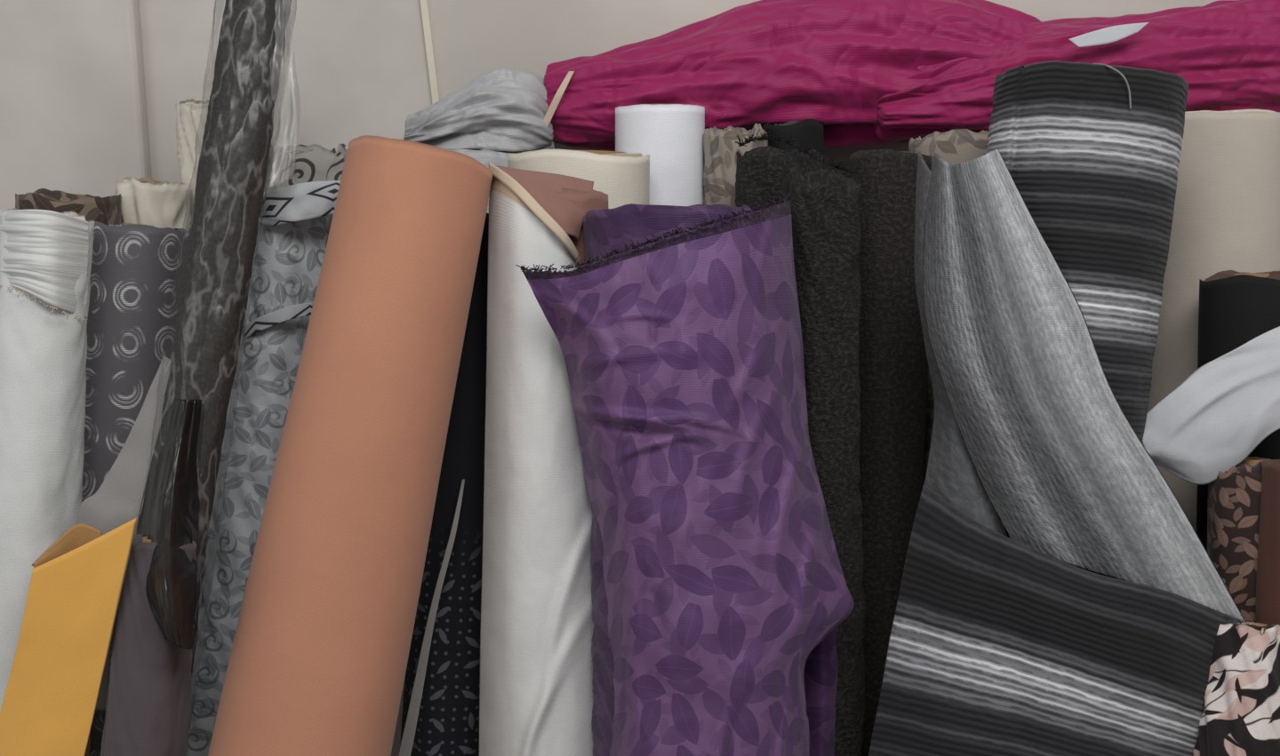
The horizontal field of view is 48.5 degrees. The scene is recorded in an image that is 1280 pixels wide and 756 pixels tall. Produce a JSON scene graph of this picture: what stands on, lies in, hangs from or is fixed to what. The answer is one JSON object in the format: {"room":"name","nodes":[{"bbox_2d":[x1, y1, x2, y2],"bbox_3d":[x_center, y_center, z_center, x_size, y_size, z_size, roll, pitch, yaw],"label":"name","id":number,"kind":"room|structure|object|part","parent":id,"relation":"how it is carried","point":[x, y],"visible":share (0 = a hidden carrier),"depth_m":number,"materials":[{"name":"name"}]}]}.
{"room":"fabric store","nodes":[
{"label":"fabric store","id":0,"kind":"room"},
{"bbox_2d":[138,0,1219,755],"bbox_3d":[0.000,-0.355,2.153,5.200,2.900,0.120,0,12,0],"label":"wall","id":1,"kind":"structure","parent":0,"point":[351,69],"depth_m":2.06,"materials":[{"name":"paint"}]},
{"bbox_2d":[0,0,151,210],"bbox_3d":[-1.660,-0.339,2.077,1.879,2.900,0.035,0,12,0],"label":"wall","id":2,"kind":"structure","parent":1,"relation":"attached to","point":[73,114],"depth_m":2.05,"materials":[{"name":"paint"}]},
{"bbox_2d":[419,0,439,103],"bbox_3d":[-0.301,-0.437,2.070,0.044,0.368,0.008,0,12,0],"label":"trim","id":3,"kind":"structure","parent":1,"relation":"attached to","point":[424,4],"depth_m":2.06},
{"bbox_3d":[0.000,1.499,0.646,5.200,0.100,3.840,0,12,0],"label":"floor","id":4,"kind":"structure","parent":0,"visible":0},
{"bbox_2d":[0,208,94,712],"bbox_3d":[-0.714,0.519,1.596,0.129,1.396,0.434,3,12,15],"label":"roll","id":5,"kind":"object","parent":4,"relation":"on","point":[46,256],"visible":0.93,"depth_m":1.56,"materials":[{"name":"fabric"}]},
{"bbox_2d":[0,518,136,755],"bbox_3d":[-0.670,0.519,1.530,0.320,0.782,0.083,-1,12,-7],"label":"bolt","id":6,"kind":"object","parent":4,"relation":"on","point":[52,694],"visible":1,"depth_m":1.46,"materials":[{"name":"fabric"}]},
{"bbox_3d":[-0.618,0.312,1.513,0.103,0.317,0.045,-10,16,-39],"label":"panel","id":7,"kind":"part","parent":6,"relation":"part of","materials":[{"name":"fabric"}]},
{"bbox_2d":[15,188,121,225],"bbox_3d":[-0.751,0.458,1.850,0.140,1.396,0.312,5,13,21],"label":"roll","id":8,"kind":"object","parent":4,"relation":"on","point":[108,210],"visible":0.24,"depth_m":1.74,"materials":[{"name":"fabric"}]},
{"bbox_2d":[81,219,187,755],"bbox_3d":[-0.660,0.497,1.754,0.128,1.367,0.365,5,13,22],"label":"roll","id":9,"kind":"object","parent":4,"relation":"on","point":[137,269],"visible":0.39,"depth_m":1.68,"materials":[{"name":"fabric"}]},
{"bbox_2d":[100,534,196,755],"bbox_3d":[-0.546,0.705,1.501,0.094,1.069,0.282,5,13,24],"label":"roll","id":10,"kind":"object","parent":4,"relation":"on","point":[148,695],"visible":0.63,"depth_m":1.46,"materials":[{"name":"fabric"}]},
{"bbox_2d":[113,177,191,231],"bbox_3d":[-0.662,0.444,1.908,0.120,1.403,0.288,3,12,12],"label":"roll","id":11,"kind":"object","parent":4,"relation":"on","point":[146,201],"visible":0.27,"depth_m":1.82,"materials":[{"name":"fabric"}]},
{"bbox_2d":[175,98,209,220],"bbox_3d":[-0.616,0.372,2.009,0.098,1.502,0.244,6,13,24],"label":"roll","id":12,"kind":"object","parent":4,"relation":"on","point":[191,115],"visible":0.12,"depth_m":1.90,"materials":[{"name":"beige fabric"}]},
{"bbox_2d":[136,0,291,678],"bbox_3d":[-0.500,0.343,1.543,0.154,1.769,0.629,5,13,23],"label":"roll","id":13,"kind":"object","parent":4,"relation":"on","point":[177,503],"visible":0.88,"depth_m":1.56,"materials":[{"name":"fabric"}]},
{"bbox_2d":[75,355,171,711],"bbox_3d":[-0.561,0.175,1.564,0.149,0.389,0.051,-7,14,-28],"label":"fabric","id":14,"kind":"object","parent":13,"relation":"on","point":[117,501],"visible":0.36,"depth_m":1.56,"materials":[{"name":"fabric"}]},
{"bbox_2d":[186,180,340,755],"bbox_3d":[-0.506,0.482,1.722,0.170,1.419,0.459,9,15,36],"label":"roll","id":15,"kind":"object","parent":4,"relation":"on","point":[295,220],"visible":0.53,"depth_m":1.67,"materials":[{"name":"fabric"}]},
{"bbox_2d":[264,143,346,194],"bbox_3d":[-0.465,0.420,1.912,0.129,1.447,0.295,4,13,20],"label":"roll","id":16,"kind":"object","parent":4,"relation":"on","point":[287,165],"visible":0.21,"depth_m":1.80,"materials":[{"name":"fabric"}]},
{"bbox_2d":[208,135,493,755],"bbox_3d":[-0.388,0.504,1.504,0.207,1.487,0.701,7,14,28],"label":"roll","id":17,"kind":"object","parent":4,"relation":"on","point":[317,663],"visible":1,"depth_m":1.48,"materials":[{"name":"fabric"}]},
{"bbox_2d":[398,213,488,755],"bbox_3d":[-0.244,0.493,1.734,0.112,1.384,0.325,6,13,24],"label":"roll","id":18,"kind":"object","parent":4,"relation":"on","point":[440,717],"visible":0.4,"depth_m":1.68,"materials":[{"name":"fabric"}]},
{"bbox_3d":[-0.269,0.417,1.661,0.178,0.584,0.032,-8,15,-34],"label":"white selvedge panel","id":19,"kind":"part","parent":18,"relation":"part of","materials":[{"name":"grey fabric"}]},
{"bbox_2d":[403,67,555,213],"bbox_3d":[-0.227,0.344,2.031,0.217,1.536,0.327,0,12,0],"label":"roll","id":20,"kind":"object","parent":4,"relation":"on","point":[502,111],"visible":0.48,"depth_m":1.90,"materials":[{"name":"fabric"}]},
{"bbox_2d":[479,162,608,755],"bbox_3d":[-0.112,0.477,1.669,0.165,1.438,0.294,0,12,0],"label":"roll","id":21,"kind":"object","parent":4,"relation":"on","point":[536,696],"visible":0.8,"depth_m":1.56,"materials":[{"name":"white fabric"}]},
{"bbox_2d":[507,149,649,208],"bbox_3d":[-0.080,0.431,1.849,0.192,1.441,0.341,0,12,0],"label":"roll","id":22,"kind":"object","parent":4,"relation":"on","point":[624,177],"visible":0.2,"depth_m":1.71,"materials":[{"name":"beige fabric"}]},
{"bbox_2d":[615,104,704,206],"bbox_3d":[0.034,0.379,1.977,0.134,1.493,0.254,0,12,0],"label":"roll","id":23,"kind":"object","parent":4,"relation":"on","point":[672,134],"visible":0.26,"depth_m":1.85,"materials":[{"name":"fabric"}]},
{"bbox_2d":[515,192,853,755],"bbox_3d":[0.066,0.497,1.625,0.332,1.401,0.382,5,13,24],"label":"roll","id":24,"kind":"object","parent":4,"relation":"on","point":[721,596],"visible":1,"depth_m":1.48,"materials":[{"name":"fabric"}]},
{"bbox_2d":[702,123,767,206],"bbox_3d":[0.136,0.400,1.948,0.095,1.471,0.234,-2,12,-7],"label":"roll","id":25,"kind":"object","parent":4,"relation":"on","point":[720,148],"visible":0.16,"depth_m":1.85,"materials":[{"name":"fabric"}]},
{"bbox_2d":[735,145,823,207],"bbox_3d":[0.170,0.436,1.827,0.120,1.448,0.266,0,12,0],"label":"roll","id":26,"kind":"object","parent":4,"relation":"on","point":[760,172],"visible":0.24,"depth_m":1.72,"materials":[{"name":"fabric"}]},
{"bbox_2d":[762,119,823,168],"bbox_3d":[0.229,0.385,2.010,0.094,1.476,0.227,-3,12,-14],"label":"roll","id":27,"kind":"object","parent":4,"relation":"on","point":[807,132],"visible":0.16,"depth_m":1.90,"materials":[{"name":"fabric"}]},
{"bbox_2d":[779,166,865,755],"bbox_3d":[0.221,0.472,1.709,0.105,1.431,0.279,-2,12,-7],"label":"roll","id":28,"kind":"object","parent":4,"relation":"on","point":[827,236],"visible":0.71,"depth_m":1.64,"materials":[{"name":"grey fabric"}]},
{"bbox_2d":[735,130,860,174],"bbox_3d":[0.188,-0.267,1.679,0.156,0.047,0.054,11,16,41],"label":"thread","id":29,"kind":"object","parent":28,"relation":"on","point":[764,136],"visible":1,"depth_m":1.69,"materials":[{"name":"fabric"}]},
{"bbox_2d":[849,149,931,755],"bbox_3d":[0.304,0.438,1.832,0.118,1.445,0.290,1,12,7],"label":"roll","id":30,"kind":"object","parent":4,"relation":"on","point":[893,364],"visible":0.62,"depth_m":1.76,"materials":[{"name":"fabric"}]},
{"bbox_2d":[908,128,988,486],"bbox_3d":[0.412,0.409,1.917,0.126,1.465,0.287,1,12,2],"label":"roll","id":31,"kind":"object","parent":4,"relation":"on","point":[957,146],"visible":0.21,"depth_m":1.81,"materials":[{"name":"fabric"}]},
{"bbox_2d":[868,60,1246,755],"bbox_3d":[0.459,0.430,1.624,0.357,1.550,0.521,11,16,42],"label":"roll","id":32,"kind":"object","parent":4,"relation":"on","point":[1058,596],"visible":0.99,"depth_m":1.52,"materials":[{"name":"fabric"}]},
{"bbox_2d":[1142,326,1279,485],"bbox_3d":[0.682,0.015,1.576,0.243,0.219,0.038,2,12,7],"label":"fabric drape","id":33,"kind":"object","parent":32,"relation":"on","point":[1211,423],"visible":0.98,"depth_m":1.58,"materials":[{"name":"fabric"}]},
{"bbox_2d":[1142,109,1279,532],"bbox_3d":[0.740,0.398,1.896,0.196,1.487,0.367,0,12,0],"label":"roll","id":34,"kind":"object","parent":4,"relation":"on","point":[1227,212],"visible":0.24,"depth_m":1.77,"materials":[{"name":"fabric"}]},
{"bbox_2d":[543,0,1279,151],"bbox_3d":[0.463,-0.424,1.958,1.194,0.229,0.221,1,12,5],"label":"fabric","id":35,"kind":"object","parent":34,"relation":"on","point":[874,73],"visible":0.76,"depth_m":1.89,"materials":[{"name":"fabric"}]},
{"bbox_2d":[1192,619,1279,755],"bbox_3d":[0.599,0.759,1.486,0.101,0.980,0.397,5,13,21],"label":"roll","id":36,"kind":"object","parent":4,"relation":"on","point":[1241,716],"visible":0.94,"depth_m":1.49,"materials":[{"name":"fabric"}]},
{"bbox_2d":[1196,270,1279,551],"bbox_3d":[0.750,0.522,1.759,0.127,1.307,0.252,-3,12,-16],"label":"roll","id":37,"kind":"object","parent":4,"relation":"on","point":[1235,308],"visible":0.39,"depth_m":1.66,"materials":[{"name":"fabric"}]},
{"bbox_2d":[1207,456,1279,623],"bbox_3d":[0.685,0.647,1.648,0.107,1.114,0.239,2,12,9],"label":"roll","id":38,"kind":"object","parent":4,"relation":"on","point":[1234,499],"visible":0.38,"depth_m":1.58,"materials":[{"name":"fabric"}]},
{"bbox_2d":[1255,458,1279,625],"bbox_3d":[0.722,0.655,1.581,0.085,1.130,0.248,0,12,0],"label":"roll","id":39,"kind":"object","parent":4,"relation":"on","point":[1268,585],"visible":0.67,"depth_m":1.55,"materials":[{"name":"fabric"}]}
]}

